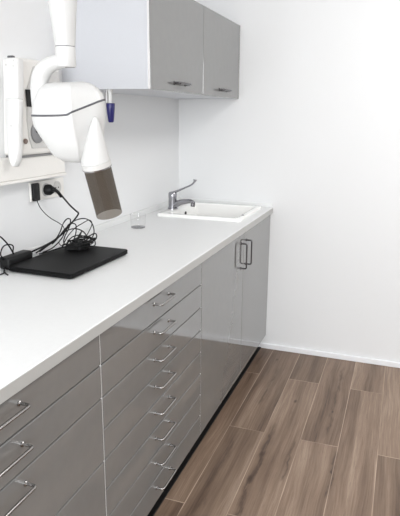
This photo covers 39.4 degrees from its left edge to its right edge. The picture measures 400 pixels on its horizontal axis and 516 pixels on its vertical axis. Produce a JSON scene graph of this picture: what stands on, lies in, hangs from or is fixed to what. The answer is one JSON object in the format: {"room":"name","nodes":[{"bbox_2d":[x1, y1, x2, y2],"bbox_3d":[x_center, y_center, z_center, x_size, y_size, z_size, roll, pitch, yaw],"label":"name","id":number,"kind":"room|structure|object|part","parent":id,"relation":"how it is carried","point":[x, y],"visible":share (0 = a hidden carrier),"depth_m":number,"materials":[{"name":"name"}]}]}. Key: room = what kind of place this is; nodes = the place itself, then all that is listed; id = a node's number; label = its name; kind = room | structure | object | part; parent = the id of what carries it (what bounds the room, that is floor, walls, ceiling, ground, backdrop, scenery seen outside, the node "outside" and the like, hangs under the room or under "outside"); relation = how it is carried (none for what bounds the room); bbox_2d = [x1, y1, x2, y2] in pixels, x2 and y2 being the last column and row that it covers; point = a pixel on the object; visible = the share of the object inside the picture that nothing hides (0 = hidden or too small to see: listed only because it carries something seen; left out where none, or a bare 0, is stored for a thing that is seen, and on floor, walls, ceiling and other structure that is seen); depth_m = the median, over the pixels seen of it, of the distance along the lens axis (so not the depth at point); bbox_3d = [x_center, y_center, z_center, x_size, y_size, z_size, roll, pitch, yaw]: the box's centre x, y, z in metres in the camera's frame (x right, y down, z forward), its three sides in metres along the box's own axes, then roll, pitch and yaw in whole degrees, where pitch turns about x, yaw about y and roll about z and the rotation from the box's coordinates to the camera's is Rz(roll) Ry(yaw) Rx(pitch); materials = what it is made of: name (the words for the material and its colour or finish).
{"room":"dental clinic","nodes":[
{"label":"dental clinic","id":0,"kind":"room"},
{"bbox_2d":[0,0,178,256],"bbox_3d":[-1.060,-0.226,1.045,0.100,2.750,5.200,6,15,19],"label":"wall","id":1,"kind":"structure","parent":0,"point":[142,140],"depth_m":2.44,"materials":[{"name":"white paint"}]},
{"bbox_2d":[0,155,66,185],"bbox_3d":[-0.770,-0.227,1.630,0.062,0.085,1.264,6,15,19],"label":"shelf","id":2,"kind":"object","parent":1,"relation":"attached to","point":[47,166],"depth_m":2.00,"materials":[{"name":"white plastic"}]},
{"bbox_2d":[3,58,58,157],"bbox_3d":[-0.594,-0.538,2.014,0.085,0.332,0.266,6,15,19],"label":"control unit","id":3,"kind":"object","parent":2,"relation":"on","point":[33,144],"visible":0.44,"depth_m":1.94,"materials":[{"name":"white plastic"}]},
{"bbox_2d":[4,55,23,166],"bbox_3d":[-0.605,-0.489,1.873,0.062,0.356,0.123,6,15,19],"label":"handset","id":4,"kind":"object","parent":3,"relation":"attached to","point":[14,78],"visible":1,"depth_m":1.83,"materials":[{"name":"white plastic"}]},
{"bbox_3d":[-0.604,-0.382,2.061,0.064,0.006,0.261,6,15,19],"label":"foot plate","id":5,"kind":"part","parent":3,"relation":"part of","materials":[{"name":"grey plastic"}]},
{"bbox_2d":[29,177,63,201],"bbox_3d":[-0.598,-0.270,2.189,0.012,0.074,0.220,6,15,19],"label":"wall socket","id":6,"kind":"object","parent":1,"relation":"attached to","point":[57,183],"visible":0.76,"depth_m":2.19,"materials":[{"name":"white plastic"}]},
{"bbox_2d":[30,0,121,219],"bbox_3d":[-0.584,-0.585,1.284,0.779,1.023,0.147,-3,15,-15],"label":"machine","id":7,"kind":"object","parent":1,"relation":"attached to","point":[69,117],"visible":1,"depth_m":1.37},
{"bbox_3d":[-0.332,-0.497,1.381,0.050,0.047,0.050,0,14,0],"label":"post","id":8,"kind":"part","parent":7,"relation":"part of","materials":[{"name":"white plastic"}]},
{"bbox_2d":[62,0,239,98],"bbox_3d":[-0.145,-0.989,2.681,0.410,0.397,1.237,6,15,19],"label":"upper cabinet","id":9,"kind":"object","parent":1,"relation":"attached to","point":[178,49],"visible":0.94,"depth_m":2.19,"materials":[{"name":"grey laminate"}]},
{"bbox_3d":[-0.369,-0.851,2.130,0.376,0.397,0.017,6,15,19],"label":"panel","id":10,"kind":"part","parent":9,"relation":"part of","materials":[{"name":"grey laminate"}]},
{"bbox_2d":[106,89,114,121],"bbox_3d":[-0.353,-0.601,2.207,0.035,0.126,0.035,6,15,19],"label":"hanging nozzle","id":11,"kind":"object","parent":9,"relation":"hanging from","point":[110,106],"visible":1,"depth_m":2.20,"materials":[{"name":"blue plastic"}]},
{"bbox_3d":[-0.095,-0.906,2.354,0.019,0.397,0.598,6,15,19],"label":"door","id":12,"kind":"part","parent":9,"relation":"part of","materials":[{"name":"grey laminate"}]},
{"bbox_3d":[-0.071,-0.745,2.386,0.033,0.017,0.141,6,15,19],"label":"handle","id":13,"kind":"part","parent":9,"relation":"part of","materials":[{"name":"metal"}]},
{"bbox_3d":[0.113,-1.045,2.910,0.019,0.397,0.614,6,15,19],"label":"door","id":14,"kind":"part","parent":9,"relation":"part of","materials":[{"name":"grey laminate"}]},
{"bbox_3d":[0.136,-0.884,2.942,0.033,0.017,0.141,6,15,19],"label":"handle","id":15,"kind":"part","parent":9,"relation":"part of","materials":[{"name":"metal"}]},
{"bbox_2d":[154,348,399,515],"bbox_3d":[1.233,1.378,0.594,5.000,0.100,5.400,6,15,19],"label":"floor","id":16,"kind":"structure","parent":0,"point":[298,434],"depth_m":2.48,"materials":[{"name":"brown wood"}]},
{"bbox_2d":[0,335,105,515],"bbox_3d":[-0.668,0.681,1.312,0.622,0.866,0.804,6,15,19],"label":"base cabinet","id":17,"kind":"object","parent":16,"relation":"on","point":[52,443],"visible":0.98,"depth_m":1.33,"materials":[{"name":"laminate"}]},
{"bbox_3d":[-0.387,0.321,1.117,0.033,0.012,0.132,6,15,19],"label":"handle","id":18,"kind":"part","parent":17,"relation":"part of","materials":[{"name":"metal"}]},
{"bbox_3d":[-0.388,0.415,1.141,0.033,0.012,0.132,6,15,19],"label":"handle","id":19,"kind":"part","parent":17,"relation":"part of","materials":[{"name":"metal"}]},
{"bbox_3d":[-0.389,0.510,1.165,0.033,0.012,0.132,6,15,19],"label":"handle","id":20,"kind":"part","parent":17,"relation":"part of","materials":[{"name":"metal"}]},
{"bbox_3d":[-0.412,0.333,1.130,0.019,0.094,0.800,6,15,19],"label":"drawer","id":21,"kind":"part","parent":17,"relation":"part of","materials":[{"name":"grey laminate"}]},
{"bbox_3d":[-0.412,0.427,1.153,0.019,0.094,0.800,6,15,19],"label":"drawer","id":22,"kind":"part","parent":17,"relation":"part of","materials":[{"name":"grey laminate"}]},
{"bbox_3d":[-0.414,0.569,1.189,0.019,0.191,0.800,6,15,19],"label":"drawer","id":23,"kind":"part","parent":17,"relation":"part of","materials":[{"name":"grey laminate"}]},
{"bbox_3d":[-0.415,0.757,1.237,0.019,0.191,0.800,6,15,19],"label":"drawer","id":24,"kind":"part","parent":17,"relation":"part of","materials":[{"name":"grey laminate"}]},
{"bbox_2d":[0,206,272,403],"bbox_3d":[-0.333,0.014,2.122,0.605,0.034,2.853,6,15,19],"label":"countertop","id":25,"kind":"structure","parent":17,"relation":"on","point":[44,320],"depth_m":1.72,"materials":[{"name":"white laminate"}]},
{"bbox_2d":[0,236,32,275],"bbox_3d":[-0.655,-0.026,1.921,0.079,0.137,0.282,6,15,19],"label":"power adapter","id":26,"kind":"object","parent":25,"relation":"on","point":[6,261],"visible":0.98,"depth_m":1.95,"materials":[{"name":"black plastic"}]},
{"bbox_2d":[32,184,78,251],"bbox_3d":[-0.581,-0.165,2.167,0.061,0.234,0.304,6,15,22],"label":"lead","id":27,"kind":"object","parent":26,"relation":"attached to","point":[48,189],"visible":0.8,"depth_m":2.15,"materials":[{"name":"black plastic"}]},
{"bbox_2d":[9,245,127,278],"bbox_3d":[-0.467,0.007,2.034,0.260,0.021,0.386,6,15,21],"label":"laptop","id":28,"kind":"object","parent":25,"relation":"on","point":[59,263],"visible":0.84,"depth_m":1.97,"materials":[{"name":"black plastic"}]},
{"bbox_2d":[31,183,64,247],"bbox_3d":[-0.555,-0.158,2.115,0.141,0.247,0.075,6,15,19],"label":"charger","id":29,"kind":"object","parent":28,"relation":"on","point":[35,187],"visible":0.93,"depth_m":2.10,"materials":[{"name":"black plastic"}]},
{"bbox_2d":[36,218,96,254],"bbox_3d":[-0.492,-0.088,2.143,0.134,0.110,0.306,13,19,40],"label":"cable bundle","id":30,"kind":"object","parent":28,"relation":"on","point":[78,244],"visible":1,"depth_m":2.15,"materials":[{"name":"black plastic"}]},
{"bbox_2d":[26,197,271,255],"bbox_3d":[-0.336,-0.017,2.115,0.600,0.030,2.853,6,15,19],"label":"upstand","id":31,"kind":"structure","parent":25,"relation":"on","point":[111,223],"depth_m":2.88,"materials":[{"name":"white laminate"}]},
{"bbox_2d":[168,179,196,209],"bbox_3d":[-0.097,-0.357,3.109,0.177,0.174,0.057,6,15,19],"label":"tap","id":32,"kind":"object","parent":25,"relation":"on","point":[173,203],"visible":1,"depth_m":3.11,"materials":[{"name":"silver metal"}]},
{"bbox_3d":[-0.088,-0.304,3.118,0.134,0.056,0.045,6,15,19],"label":"spout","id":33,"kind":"part","parent":32,"relation":"part of","materials":[{"name":"silver metal"}]},
{"bbox_3d":[-0.089,-0.394,3.088,0.154,0.091,0.020,7,16,24],"label":"lever","id":34,"kind":"part","parent":32,"relation":"part of","materials":[{"name":"silver metal"}]},
{"bbox_2d":[157,202,260,221],"bbox_3d":[0.062,-0.193,3.157,0.470,0.170,0.470,6,15,19],"label":"sink","id":35,"kind":"object","parent":25,"relation":"in","point":[202,210],"visible":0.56,"depth_m":3.28,"materials":[{"name":"white ceramic"}]},
{"bbox_2d":[99,263,201,515],"bbox_3d":[-0.394,0.497,2.046,0.622,0.866,0.804,6,15,19],"label":"base cabinet","id":36,"kind":"object","parent":16,"relation":"on","point":[150,359],"visible":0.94,"depth_m":1.86,"materials":[{"name":"laminate"}]},
{"bbox_3d":[-0.139,0.243,1.887,0.019,0.094,0.801,6,15,19],"label":"drawer","id":37,"kind":"part","parent":36,"relation":"part of","materials":[{"name":"grey laminate"}]},
{"bbox_3d":[-0.139,0.149,1.863,0.019,0.094,0.801,6,15,19],"label":"drawer","id":38,"kind":"part","parent":36,"relation":"part of","materials":[{"name":"grey laminate"}]},
{"bbox_3d":[-0.140,0.338,1.911,0.019,0.094,0.801,6,15,19],"label":"drawer","id":39,"kind":"part","parent":36,"relation":"part of","materials":[{"name":"grey laminate"}]},
{"bbox_3d":[-0.141,0.432,1.935,0.019,0.094,0.801,6,15,19],"label":"drawer","id":40,"kind":"part","parent":36,"relation":"part of","materials":[{"name":"grey laminate"}]},
{"bbox_3d":[-0.142,0.526,1.959,0.019,0.094,0.801,6,15,19],"label":"drawer","id":41,"kind":"part","parent":36,"relation":"part of","materials":[{"name":"grey laminate"}]},
{"bbox_3d":[-0.142,0.621,1.983,0.019,0.094,0.801,6,15,19],"label":"drawer","id":42,"kind":"part","parent":36,"relation":"part of","materials":[{"name":"grey laminate"}]},
{"bbox_3d":[-0.143,0.715,2.007,0.019,0.094,0.801,6,15,19],"label":"drawer","id":43,"kind":"part","parent":36,"relation":"part of","materials":[{"name":"grey laminate"}]},
{"bbox_3d":[-0.116,0.326,1.899,0.033,0.012,0.132,6,15,19],"label":"handle","id":44,"kind":"part","parent":36,"relation":"part of","materials":[{"name":"metal"}]},
{"bbox_3d":[-0.115,0.231,1.875,0.033,0.012,0.132,6,15,19],"label":"handle","id":45,"kind":"part","parent":36,"relation":"part of","materials":[{"name":"metal"}]},
{"bbox_3d":[-0.114,0.137,1.851,0.033,0.012,0.132,6,15,19],"label":"handle","id":46,"kind":"part","parent":36,"relation":"part of","materials":[{"name":"metal"}]},
{"bbox_3d":[-0.144,0.809,2.031,0.019,0.094,0.801,6,15,19],"label":"drawer","id":47,"kind":"part","parent":36,"relation":"part of","materials":[{"name":"grey laminate"}]},
{"bbox_3d":[-0.117,0.420,1.923,0.033,0.012,0.132,6,15,19],"label":"handle","id":48,"kind":"part","parent":36,"relation":"part of","materials":[{"name":"metal"}]},
{"bbox_3d":[-0.117,0.514,1.947,0.033,0.012,0.132,6,15,19],"label":"handle","id":49,"kind":"part","parent":36,"relation":"part of","materials":[{"name":"metal"}]},
{"bbox_3d":[-0.120,0.797,2.019,0.033,0.012,0.132,6,15,19],"label":"handle","id":50,"kind":"part","parent":36,"relation":"part of","materials":[{"name":"metal"}]},
{"bbox_3d":[-0.119,0.703,1.995,0.033,0.012,0.132,6,15,19],"label":"handle","id":51,"kind":"part","parent":36,"relation":"part of","materials":[{"name":"metal"}]},
{"bbox_3d":[-0.118,0.609,1.971,0.033,0.012,0.132,6,15,19],"label":"handle","id":52,"kind":"part","parent":36,"relation":"part of","materials":[{"name":"metal"}]},
{"bbox_2d":[191,215,270,451],"bbox_3d":[-0.050,0.265,2.970,0.622,0.866,1.222,6,15,19],"label":"base cabinet","id":53,"kind":"object","parent":16,"relation":"on","point":[234,280],"visible":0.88,"depth_m":2.71,"materials":[{"name":"laminate"}]},
{"bbox_3d":[0.102,0.315,2.601,0.019,0.775,0.625,6,15,19],"label":"door","id":54,"kind":"part","parent":53,"relation":"part of","materials":[{"name":"grey laminate"}]},
{"bbox_3d":[0.219,-0.008,2.769,0.033,0.138,0.012,6,15,19],"label":"handle","id":55,"kind":"part","parent":53,"relation":"part of","materials":[{"name":"metal"}]},
{"bbox_3d":[0.251,-0.030,2.855,0.033,0.138,0.012,6,15,19],"label":"handle","id":56,"kind":"part","parent":53,"relation":"part of","materials":[{"name":"metal"}]},
{"bbox_3d":[0.309,0.175,3.158,0.019,0.775,0.588,6,15,19],"label":"door","id":57,"kind":"part","parent":53,"relation":"part of","materials":[{"name":"grey laminate"}]},
{"bbox_2d":[179,0,399,361],"bbox_3d":[2.145,-0.610,2.661,5.000,2.750,0.100,6,15,19],"label":"wall","id":58,"kind":"structure","parent":0,"point":[312,131],"depth_m":3.19,"materials":[{"name":"white paint"}]},
{"bbox_2d":[258,343,399,367],"bbox_3d":[2.371,0.745,2.854,4.255,0.033,0.013,6,15,19],"label":"baseboard","id":59,"kind":"structure","parent":58,"relation":"attached to","point":[262,345],"depth_m":3.39,"materials":[{"name":"white"}]}
]}

